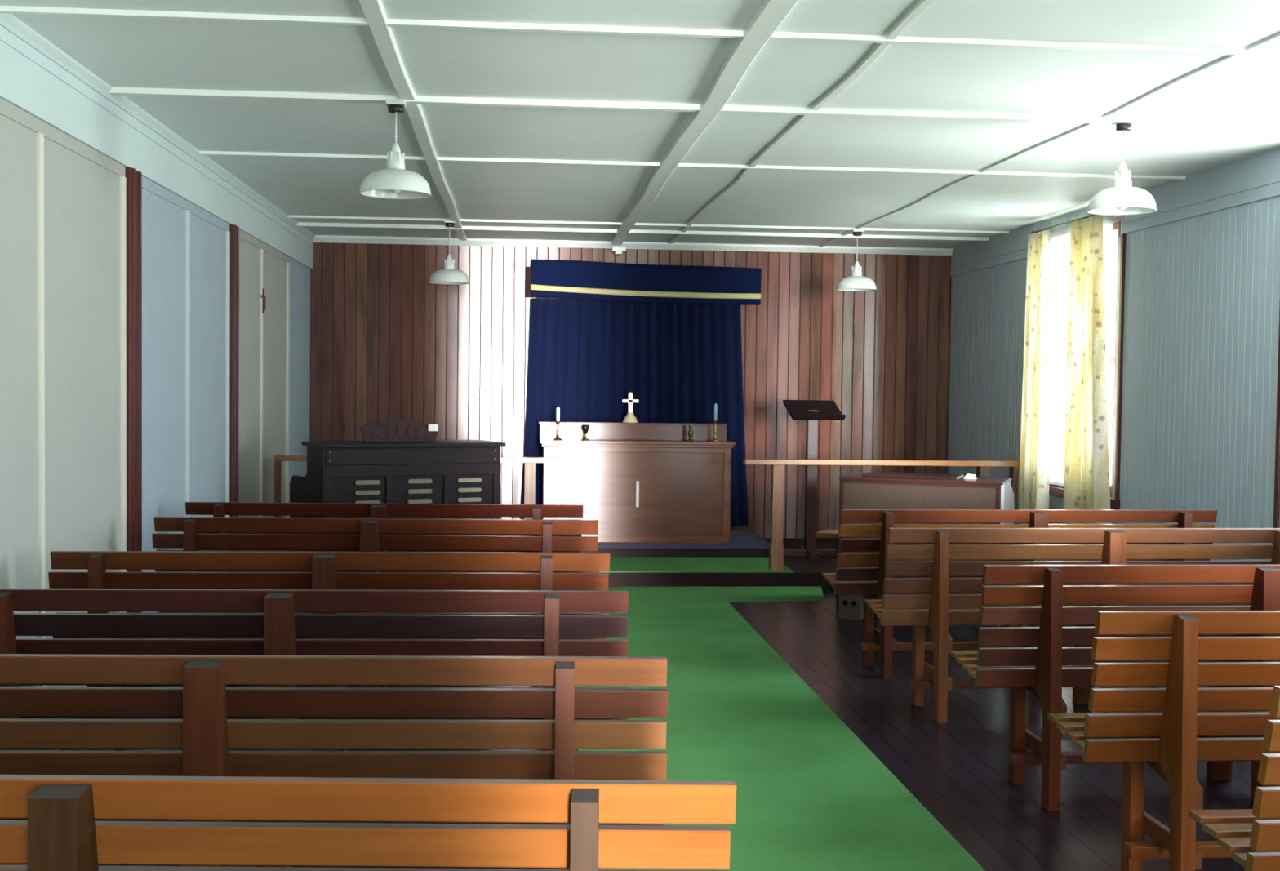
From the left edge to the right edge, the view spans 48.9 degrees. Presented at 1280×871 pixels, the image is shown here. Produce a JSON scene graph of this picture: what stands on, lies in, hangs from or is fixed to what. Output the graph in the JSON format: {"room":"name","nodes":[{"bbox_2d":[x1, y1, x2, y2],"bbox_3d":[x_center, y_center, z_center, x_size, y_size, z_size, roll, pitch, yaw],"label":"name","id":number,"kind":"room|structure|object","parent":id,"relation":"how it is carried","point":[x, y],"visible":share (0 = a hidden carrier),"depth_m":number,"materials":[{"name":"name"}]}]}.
{"room":"house of worship","nodes":[
{"label":"house of worship","id":0,"kind":"room"},
{"bbox_2d":[310,242,951,538],"bbox_3d":[-0.040,-0.372,13.601,6.190,2.967,0.022,1,2,-5],"label":"wall","id":1,"kind":"structure","parent":0,"point":[388,342],"depth_m":13.65,"materials":[{"name":"brown wood"}]},
{"bbox_2d":[611,246,626,255],"bbox_3d":[-0.203,-1.760,13.431,0.130,0.065,0.150,1,2,-5],"label":"smoke detector","id":2,"kind":"object","parent":1,"relation":"attached to","point":[618,251],"depth_m":13.36,"materials":[{"name":"white paint"}]},
{"bbox_2d":[312,235,953,255],"bbox_3d":[-0.019,-1.822,13.505,6.190,0.062,0.070,1,2,-5],"label":"trim","id":3,"kind":"structure","parent":1,"relation":"attached to","point":[318,238],"depth_m":13.49,"materials":[{"name":"white paint"}]},
{"bbox_2d":[525,258,761,305],"bbox_3d":[0.032,-1.452,13.400,2.230,0.392,0.235,1,2,-5],"label":"pelmet","id":4,"kind":"object","parent":1,"relation":"attached to","point":[544,278],"visible":1,"depth_m":13.30,"materials":[{"name":"blue fabric"}]},
{"bbox_2d":[520,297,748,525],"bbox_3d":[-0.032,-0.216,13.457,2.207,2.155,0.088,1,2,-5],"label":"curtain","id":5,"kind":"object","parent":4,"relation":"hanging from","point":[679,361],"visible":0.52,"depth_m":13.44,"materials":[{"name":"blue fabric"}]},
{"bbox_2d":[611,0,798,245],"bbox_3d":[0.426,-1.558,5.774,0.122,0.044,15.540,1,2,-5],"label":"trim","id":6,"kind":"structure","parent":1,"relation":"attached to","point":[770,15],"depth_m":6.46,"materials":[{"name":"white paint"}]},
{"bbox_2d":[667,0,934,244],"bbox_3d":[0.949,-1.563,5.819,0.071,0.024,15.540,1,2,-5],"label":"trim","id":7,"kind":"structure","parent":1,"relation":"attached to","point":[920,6],"depth_m":6.52,"materials":[{"name":"white paint"}]},
{"bbox_2d":[819,32,1279,247],"bbox_3d":[2.398,-1.551,5.944,0.070,0.022,15.540,1,2,-5],"label":"trim","id":8,"kind":"structure","parent":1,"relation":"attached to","point":[1276,37],"depth_m":7.17,"materials":[{"name":"white paint"}]},
{"bbox_2d":[11,587,1253,870],"bbox_3d":[0.656,1.427,5.909,6.488,0.060,15.750,1,2,-5],"label":"floor","id":9,"kind":"structure","parent":0,"point":[957,769],"depth_m":6.07,"materials":[{"name":"brown wood"}]},
{"bbox_2d":[0,588,628,869],"bbox_3d":[-1.137,0.956,4.702,2.193,0.925,0.489,1,2,-3],"label":"pew","id":10,"kind":"object","parent":9,"relation":"on","point":[279,626],"visible":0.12,"depth_m":4.55,"materials":[{"name":"brown wood"}]},
{"bbox_2d":[48,551,609,751],"bbox_3d":[-1.226,0.918,5.720,2.193,0.925,0.489,1,2,-4],"label":"pew","id":11,"kind":"object","parent":9,"relation":"on","point":[323,566],"visible":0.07,"depth_m":5.56,"materials":[{"name":"brown wood"}]},
{"bbox_2d":[0,653,668,869],"bbox_3d":[-1.031,0.996,3.604,2.188,0.925,0.489,1,2,-2],"label":"pew","id":12,"kind":"object","parent":9,"relation":"on","point":[205,735],"visible":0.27,"depth_m":3.47,"materials":[{"name":"brown wood"}]},
{"bbox_2d":[0,774,736,870],"bbox_3d":[-0.936,1.036,2.542,2.192,0.925,0.489,1,2,-1],"label":"pew","id":13,"kind":"object","parent":9,"relation":"on","point":[60,832],"visible":1,"depth_m":2.39,"materials":[{"name":"brown wood"}]},
{"bbox_2d":[151,516,599,687],"bbox_3d":[-1.305,0.868,7.099,2.192,0.925,0.489,1,2,-3],"label":"pew","id":14,"kind":"object","parent":9,"relation":"on","point":[369,540],"visible":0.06,"depth_m":6.94,"materials":[{"name":"brown wood"}]},
{"bbox_2d":[185,502,583,552],"bbox_3d":[-1.424,0.835,7.971,2.191,0.925,0.489,1,2,-3],"label":"pew","id":15,"kind":"object","parent":9,"relation":"on","point":[218,509],"visible":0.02,"depth_m":7.81,"materials":[{"name":"brown wood"}]},
{"bbox_2d":[289,418,506,519],"bbox_3d":[-1.772,0.544,10.166,1.345,1.340,0.925,0,2,-28],"label":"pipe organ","id":16,"kind":"object","parent":9,"relation":"on","point":[397,460],"visible":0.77,"depth_m":9.80,"materials":[{"name":"wood"}]},
{"bbox_2d":[428,424,438,431],"bbox_3d":[-1.479,-0.055,10.069,0.074,0.048,0.004,0,2,-28],"label":"paper note","id":17,"kind":"object","parent":16,"relation":"attached to","point":[431,427],"visible":1,"depth_m":10.07,"materials":[{"name":"white paper"}]},
{"bbox_2d":[599,537,837,587],"bbox_3d":[0.051,1.097,12.393,6.190,0.120,2.510,1,2,-5],"label":"platform","id":18,"kind":"object","parent":9,"relation":"on","point":[808,572],"visible":0.07,"depth_m":11.22,"materials":[{"name":"brown wood"}]},
{"bbox_2d":[580,529,770,557],"bbox_3d":[-0.087,0.978,12.834,2.450,0.083,1.580,1,2,-5],"label":"step","id":19,"kind":"structure","parent":18,"relation":"on","point":[743,543],"depth_m":12.14,"materials":[{"name":"brown wood"}]},
{"bbox_2d":[537,421,735,542],"bbox_3d":[-0.051,0.412,12.781,1.743,1.052,0.660,1,2,-5],"label":"altar","id":20,"kind":"object","parent":19,"relation":"on","point":[642,482],"visible":0.89,"depth_m":12.51,"materials":[{"name":"wood"}]},
{"bbox_2d":[553,406,562,439],"bbox_3d":[-0.729,-0.110,12.533,0.076,0.296,0.076,1,2,-5],"label":"candlestick","id":21,"kind":"object","parent":20,"relation":"on","point":[557,417],"visible":1,"depth_m":12.52,"materials":[{"name":"brown metal"}]},
{"bbox_2d":[555,406,559,421],"bbox_3d":[-0.728,-0.190,12.530,0.032,0.135,0.032,1,2,-5],"label":"candle","id":22,"kind":"object","parent":21,"relation":"on","point":[557,418],"depth_m":12.52,"materials":[{"name":"white wax"}]},
{"bbox_2d":[582,424,589,439],"bbox_3d":[-0.485,-0.027,12.557,0.068,0.135,0.068,1,2,-5],"label":"chalice","id":23,"kind":"object","parent":20,"relation":"on","point":[585,427],"visible":1,"depth_m":12.54,"materials":[{"name":"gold metal"}]},
{"bbox_2d":[582,424,589,433],"bbox_3d":[-0.485,-0.057,12.556,0.062,0.075,0.062,1,2,-5],"label":"bowl","id":24,"kind":"object","parent":23,"relation":"on","point":[585,427],"depth_m":12.53,"materials":[{"name":"metal"}]},
{"bbox_2d":[622,391,638,422],"bbox_3d":[-0.087,-0.259,12.914,0.150,0.279,0.142,1,2,-5],"label":"cross","id":25,"kind":"object","parent":20,"relation":"on","point":[629,418],"visible":1,"depth_m":12.90,"materials":[{"name":"gold metal"}]},
{"bbox_2d":[537,421,727,439],"bbox_3d":[-0.070,-0.045,12.961,1.727,0.152,0.265,1,2,-5],"label":"shelf","id":26,"kind":"object","parent":20,"relation":"attached to","point":[548,429],"depth_m":12.84,"materials":[{"name":"wood"}]},
{"bbox_2d":[687,425,693,440],"bbox_3d":[0.454,-0.021,12.638,0.060,0.140,0.060,1,2,-5],"label":"vase","id":27,"kind":"object","parent":20,"relation":"on","point":[690,432],"visible":1,"depth_m":12.62,"materials":[{"name":"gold metal"}]},
{"bbox_2d":[711,403,719,441],"bbox_3d":[0.679,-0.119,12.654,0.076,0.341,0.076,1,2,-5],"label":"candlestick","id":28,"kind":"object","parent":20,"relation":"on","point":[715,420],"visible":1,"depth_m":12.64,"materials":[{"name":"gold metal"}]},
{"bbox_2d":[714,403,717,418],"bbox_3d":[0.680,-0.217,12.650,0.028,0.145,0.028,1,2,-5],"label":"candle","id":29,"kind":"object","parent":28,"relation":"on","point":[715,405],"depth_m":12.64,"materials":[{"name":"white wax"}]},
{"bbox_2d":[599,556,794,573],"bbox_3d":[-0.503,1.058,11.545,3.400,0.010,0.926,1,2,-5],"label":"carpet","id":30,"kind":"object","parent":18,"relation":"on","point":[617,564],"visible":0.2,"depth_m":11.54,"materials":[{"name":"green carpet"}]},
{"bbox_2d":[274,454,559,519],"bbox_3d":[-1.743,0.613,11.072,2.216,0.898,0.101,1,2,-5],"label":"rail","id":31,"kind":"object","parent":30,"relation":"on","point":[530,462],"visible":0.48,"depth_m":11.08,"materials":[{"name":"wood"}]},
{"bbox_2d":[502,453,515,457],"bbox_3d":[-1.035,0.155,11.115,0.100,0.030,0.070,0,2,-11],"label":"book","id":32,"kind":"object","parent":31,"relation":"on","point":[504,455],"visible":1,"depth_m":11.08,"materials":[{"name":"white paper"}]},
{"bbox_2d":[782,400,845,559],"bbox_3d":[1.507,0.375,12.296,0.507,1.365,0.440,1,2,-5],"label":"lectern","id":33,"kind":"object","parent":18,"relation":"on","point":[811,411],"visible":0.91,"depth_m":12.26,"materials":[{"name":"brown wood"}]},
{"bbox_2d":[743,458,1019,570],"bbox_3d":[1.952,0.647,11.390,2.252,0.898,0.106,1,2,-5],"label":"rail","id":34,"kind":"object","parent":18,"relation":"on","point":[775,547],"visible":0.66,"depth_m":11.29,"materials":[{"name":"brown wood"}]},
{"bbox_2d":[574,586,985,870],"bbox_3d":[0.777,1.434,4.807,2.440,0.008,12.734,1,2,-5],"label":"carpet","id":35,"kind":"object","parent":9,"relation":"on","point":[811,795],"visible":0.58,"depth_m":6.13,"materials":[{"name":"green carpet"}]},
{"bbox_2d":[815,529,839,601],"bbox_3d":[1.793,0.990,10.525,0.920,0.510,0.280,1,2,21],"label":"bench","id":36,"kind":"object","parent":9,"relation":"on","point":[824,533],"visible":0.21,"depth_m":10.53,"materials":[{"name":"brown wood"}]},
{"bbox_2d":[838,471,1014,628],"bbox_3d":[2.006,0.772,9.845,1.112,1.000,0.672,1,2,21],"label":"piano","id":37,"kind":"object","parent":9,"relation":"on","point":[871,490],"visible":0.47,"depth_m":9.58,"materials":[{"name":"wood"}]},
{"bbox_2d":[963,473,977,479],"bbox_3d":[2.253,0.278,9.602,0.090,0.034,0.060,1,2,15],"label":"folded paper","id":38,"kind":"object","parent":37,"relation":"on","point":[968,476],"visible":1,"depth_m":9.57,"materials":[{"name":"white paper"}]},
{"bbox_2d":[822,509,1217,679],"bbox_3d":[2.183,0.875,8.074,2.213,0.925,0.489,0,2,-7],"label":"pew","id":39,"kind":"object","parent":9,"relation":"on","point":[868,583],"visible":0.33,"depth_m":7.88,"materials":[{"name":"brown wood"}]},
{"bbox_2d":[864,528,1279,723],"bbox_3d":[2.267,0.913,7.063,2.207,0.925,0.489,0,2,-7],"label":"pew","id":40,"kind":"object","parent":9,"relation":"on","point":[934,612],"visible":0.48,"depth_m":6.88,"materials":[{"name":"brown wood"}]},
{"bbox_2d":[950,564,1279,810],"bbox_3d":[2.399,0.964,5.674,2.209,0.925,0.489,0,2,-6],"label":"pew","id":41,"kind":"object","parent":9,"relation":"on","point":[1042,670],"visible":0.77,"depth_m":5.46,"materials":[{"name":"brown wood"}]},
{"bbox_2d":[1048,610,1279,870],"bbox_3d":[2.484,1.005,4.556,2.212,0.925,0.489,1,2,-5],"label":"pew","id":42,"kind":"object","parent":9,"relation":"on","point":[1171,742],"visible":0.98,"depth_m":4.36,"materials":[{"name":"brown wood"}]},
{"bbox_2d":[1188,685,1279,870],"bbox_3d":[2.538,1.044,3.487,2.213,0.925,0.489,1,2,-5],"label":"pew","id":43,"kind":"object","parent":9,"relation":"on","point":[1252,836],"visible":1,"depth_m":3.31,"materials":[{"name":"brown wood"}]},
{"bbox_2d":[0,0,1279,248],"bbox_3d":[0.644,-1.593,5.797,6.390,0.050,15.750,1,2,-5],"label":"ceiling","id":44,"kind":"structure","parent":0,"point":[122,52],"depth_m":6.74,"materials":[{"name":"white paint"}]},
{"bbox_2d":[359,99,431,199],"bbox_3d":[-1.172,-1.380,6.758,0.340,0.445,0.340,1,2,-5],"label":"pendant lamp","id":45,"kind":"object","parent":44,"relation":"hanging from","point":[393,182],"visible":1,"depth_m":6.71,"materials":[{"name":"white metal"}]},
{"bbox_2d":[359,0,466,240],"bbox_3d":[-1.014,-1.577,5.650,0.084,0.032,15.540,1,2,-5],"label":"trim","id":46,"kind":"structure","parent":44,"relation":"attached to","point":[374,11],"depth_m":6.51,"materials":[{"name":"white paint"}]},
{"bbox_2d":[429,219,469,284],"bbox_3d":[-1.595,-1.537,11.788,0.336,0.522,0.336,1,2,-5],"label":"pendant lamp","id":47,"kind":"object","parent":44,"relation":"hanging from","point":[449,275],"visible":1,"depth_m":11.72,"materials":[{"name":"white metal"}]},
{"bbox_2d":[0,5,1279,56],"bbox_3d":[0.677,-1.551,5.465,6.160,0.030,0.040,1,2,-5],"label":"trim","id":48,"kind":"structure","parent":44,"relation":"attached to","point":[3,9],"depth_m":5.38,"materials":[{"name":"white paint"}]},
{"bbox_2d":[836,228,876,291],"bbox_3d":[1.862,-1.509,12.086,0.340,0.515,0.340,1,2,-5],"label":"pendant lamp","id":49,"kind":"object","parent":44,"relation":"hanging from","point":[856,282],"visible":1,"depth_m":12.02,"materials":[{"name":"white metal"}]},
{"bbox_2d":[1087,118,1156,214],"bbox_3d":[2.424,-1.355,7.068,0.328,0.455,0.328,1,2,-5],"label":"pendant lamp","id":50,"kind":"object","parent":44,"relation":"hanging from","point":[1123,198],"visible":1,"depth_m":7.02,"materials":[{"name":"white metal"}]},
{"bbox_2d":[947,195,1279,560],"bbox_3d":[3.769,-0.067,6.122,0.120,2.987,15.752,1,2,-5],"label":"wall","id":51,"kind":"structure","parent":0,"point":[1202,302],"depth_m":9.03,"materials":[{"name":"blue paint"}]},
{"bbox_2d":[296,222,989,241],"bbox_3d":[0.078,-1.804,12.444,6.160,0.040,0.055,1,2,-5],"label":"trim","id":52,"kind":"structure","parent":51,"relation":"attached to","point":[300,224],"depth_m":12.42,"materials":[{"name":"white paint"}]},
{"bbox_2d":[287,215,1008,233],"bbox_3d":[0.122,-1.790,11.926,6.160,0.028,0.040,1,2,-5],"label":"trim","id":53,"kind":"structure","parent":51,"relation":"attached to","point":[289,216],"depth_m":11.91,"materials":[{"name":"white paint"}]},
{"bbox_2d":[198,151,1186,180],"bbox_3d":[0.399,-1.671,8.700,6.160,0.028,0.040,1,2,-5],"label":"trim","id":54,"kind":"structure","parent":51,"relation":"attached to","point":[201,153],"depth_m":8.68,"materials":[{"name":"white paint"}]},
{"bbox_2d":[109,87,1279,128],"bbox_3d":[0.554,-1.600,6.899,6.160,0.037,0.060,1,2,-5],"label":"trim","id":55,"kind":"structure","parent":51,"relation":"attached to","point":[115,91],"depth_m":6.84,"materials":[{"name":"white paint"}]},
{"bbox_2d":[950,223,1035,276],"bbox_3d":[3.152,-1.651,12.689,0.030,0.267,2.250,1,2,-5],"label":"trim","id":56,"kind":"structure","parent":51,"relation":"attached to","point":[1002,248],"depth_m":12.60,"materials":[{"name":"grey paint"}]},
{"bbox_2d":[1031,213,1125,510],"bbox_3d":[3.321,-0.554,10.743,0.228,2.138,1.755,1,2,-5],"label":"window","id":57,"kind":"structure","parent":51,"relation":"in","point":[1117,360],"depth_m":9.92,"materials":[{"name":"red paint"}]},
{"bbox_2d":[1017,230,1049,509],"bbox_3d":[3.158,-0.479,11.209,0.124,2.270,0.469,1,2,-5],"label":"window curtain","id":58,"kind":"object","parent":57,"relation":"hanging from","point":[1033,483],"visible":0.97,"depth_m":11.15,"materials":[{"name":"fabric"}]},
{"bbox_2d":[1048,214,1113,486],"bbox_3d":[3.279,-0.600,10.715,0.014,1.990,1.420,1,2,-5],"label":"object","id":59,"kind":"structure","parent":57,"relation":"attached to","point":[1060,239],"depth_m":10.93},
{"bbox_2d":[1062,214,1111,524],"bbox_3d":[3.243,-0.441,10.181,0.130,2.270,0.726,1,2,-5],"label":"window curtain","id":60,"kind":"object","parent":57,"relation":"hanging from","point":[1086,486],"visible":0.95,"depth_m":10.17,"materials":[{"name":"fabric"}]},
{"bbox_2d":[1124,146,1279,233],"bbox_3d":[3.485,-1.508,8.813,0.030,0.267,2.065,1,2,-5],"label":"trim","id":61,"kind":"structure","parent":51,"relation":"attached to","point":[1255,178],"depth_m":8.57,"materials":[{"name":"grey paint"}]},
{"bbox_2d":[1272,303,1279,544],"bbox_3d":[3.660,-0.396,7.129,0.170,2.090,1.420,1,2,-5],"label":"window","id":62,"kind":"structure","parent":51,"relation":"in","point":[1277,477],"depth_m":7.82,"materials":[{"name":"red paint"}]},
{"bbox_3d":[-2.524,-0.125,5.579,0.108,2.987,15.750,1,2,-5],"label":"wall","id":63,"kind":"structure","parent":0,"visible":0},
{"bbox_2d":[36,132,45,686],"bbox_3d":[-2.482,0.061,5.815,0.034,2.600,0.045,1,2,-5],"label":"trim","id":64,"kind":"structure","parent":63,"relation":"attached to","point":[40,137],"depth_m":5.79,"materials":[{"name":"beige paint"}]},
{"bbox_2d":[0,114,120,686],"bbox_3d":[-2.200,0.135,2.453,0.020,2.700,9.250,1,2,-5],"label":"wall panel","id":65,"kind":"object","parent":63,"relation":"attached to","point":[82,197],"depth_m":6.02,"materials":[{"name":"beige paint"}]},
{"bbox_2d":[0,97,124,176],"bbox_3d":[-2.182,-1.141,2.407,0.026,0.058,9.250,1,2,-5],"label":"trim","id":66,"kind":"structure","parent":63,"relation":"attached to","point":[7,109],"depth_m":6.00,"materials":[{"name":"beige paint"}]},
{"bbox_2d":[120,175,126,612],"bbox_3d":[-2.586,0.017,7.020,0.034,2.600,0.060,1,2,-5],"label":"trim","id":67,"kind":"structure","parent":63,"relation":"attached to","point":[122,179],"depth_m":6.99,"materials":[{"name":"beige paint"}]},
{"bbox_2d":[124,166,142,687],"bbox_3d":[-2.586,-0.016,7.172,0.060,2.655,0.215,1,2,-5],"label":"trim","id":68,"kind":"structure","parent":63,"relation":"attached to","point":[134,178],"depth_m":7.10,"materials":[{"name":"red paint"}]},
{"bbox_2d":[0,25,313,269],"bbox_3d":[-2.441,-1.440,5.537,0.042,0.312,15.550,1,2,-5],"label":"trim","id":69,"kind":"structure","parent":63,"relation":"attached to","point":[25,85],"depth_m":6.91,"materials":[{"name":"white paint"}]},
{"bbox_2d":[0,13,315,240],"bbox_3d":[-2.413,-1.571,5.535,0.055,0.050,15.550,1,2,-5],"label":"trim","id":70,"kind":"structure","parent":63,"relation":"attached to","point":[10,22],"depth_m":6.90,"materials":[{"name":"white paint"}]},
{"bbox_2d":[142,187,226,612],"bbox_3d":[-2.705,-0.082,8.327,0.020,2.700,2.550,1,2,-5],"label":"wall panel","id":71,"kind":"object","parent":63,"relation":"attached to","point":[163,222],"depth_m":8.17,"materials":[{"name":"blue paint"}]},
{"bbox_2d":[142,176,229,231],"bbox_3d":[-2.695,-1.362,8.388,0.026,0.058,2.315,1,2,-5],"label":"trim","id":72,"kind":"structure","parent":63,"relation":"attached to","point":[147,184],"depth_m":8.21,"materials":[{"name":"blue paint"}]},
{"bbox_2d":[185,209,190,516],"bbox_3d":[-2.703,-0.034,8.384,0.034,2.600,0.045,1,2,-5],"label":"trim","id":73,"kind":"structure","parent":63,"relation":"attached to","point":[188,212],"depth_m":8.36,"materials":[{"name":"blue paint"}]},
{"bbox_2d":[226,231,230,516],"bbox_3d":[-2.802,-0.076,9.539,0.034,2.600,0.060,1,2,-5],"label":"trim","id":74,"kind":"structure","parent":63,"relation":"attached to","point":[228,233],"depth_m":9.51,"materials":[{"name":"blue paint"}]},
{"bbox_2d":[229,224,239,516],"bbox_3d":[-2.802,-0.110,9.691,0.060,2.655,0.185,1,2,-5],"label":"trim","id":75,"kind":"structure","parent":63,"relation":"attached to","point":[233,229],"depth_m":9.61,"materials":[{"name":"red paint"}]},
{"bbox_2d":[259,248,263,517],"bbox_3d":[-2.909,-0.122,10.784,0.034,2.600,0.050,1,2,-5],"label":"trim","id":76,"kind":"structure","parent":63,"relation":"attached to","point":[261,250],"depth_m":10.76,"materials":[{"name":"beige paint"}]},
{"bbox_2d":[238,238,286,517],"bbox_3d":[-2.917,-0.173,10.801,0.020,2.700,2.420,1,2,-5],"label":"trim","id":77,"kind":"structure","parent":63,"relation":"attached to","point":[274,317],"depth_m":10.87,"materials":[{"name":"beige paint"}]},
{"bbox_2d":[239,229,287,262],"bbox_3d":[-2.905,-1.452,10.830,0.026,0.058,2.190,1,2,-5],"label":"trim","id":78,"kind":"structure","parent":63,"relation":"attached to","point":[248,238],"depth_m":10.76,"materials":[{"name":"beige paint"}]},
{"bbox_2d":[261,288,266,313],"bbox_3d":[-2.870,-1.027,10.754,0.022,0.190,0.110,1,2,-5],"label":"crucifix","id":79,"kind":"object","parent":63,"relation":"attached to","point":[263,295],"visible":1,"depth_m":10.74,"materials":[{"name":"red paint"}]},
{"bbox_2d":[285,262,289,517],"bbox_3d":[-3.014,-0.168,12.008,0.034,2.600,0.090,1,2,-5],"label":"trim","id":80,"kind":"structure","parent":63,"relation":"attached to","point":[287,393],"depth_m":11.97,"materials":[{"name":"beige paint"}]},
{"bbox_2d":[287,256,310,517],"bbox_3d":[-3.078,-0.242,12.668,0.020,2.700,1.330,1,2,-5],"label":"trim","id":81,"kind":"structure","parent":63,"relation":"attached to","point":[300,274],"depth_m":12.66,"materials":[{"name":"blue paint"}]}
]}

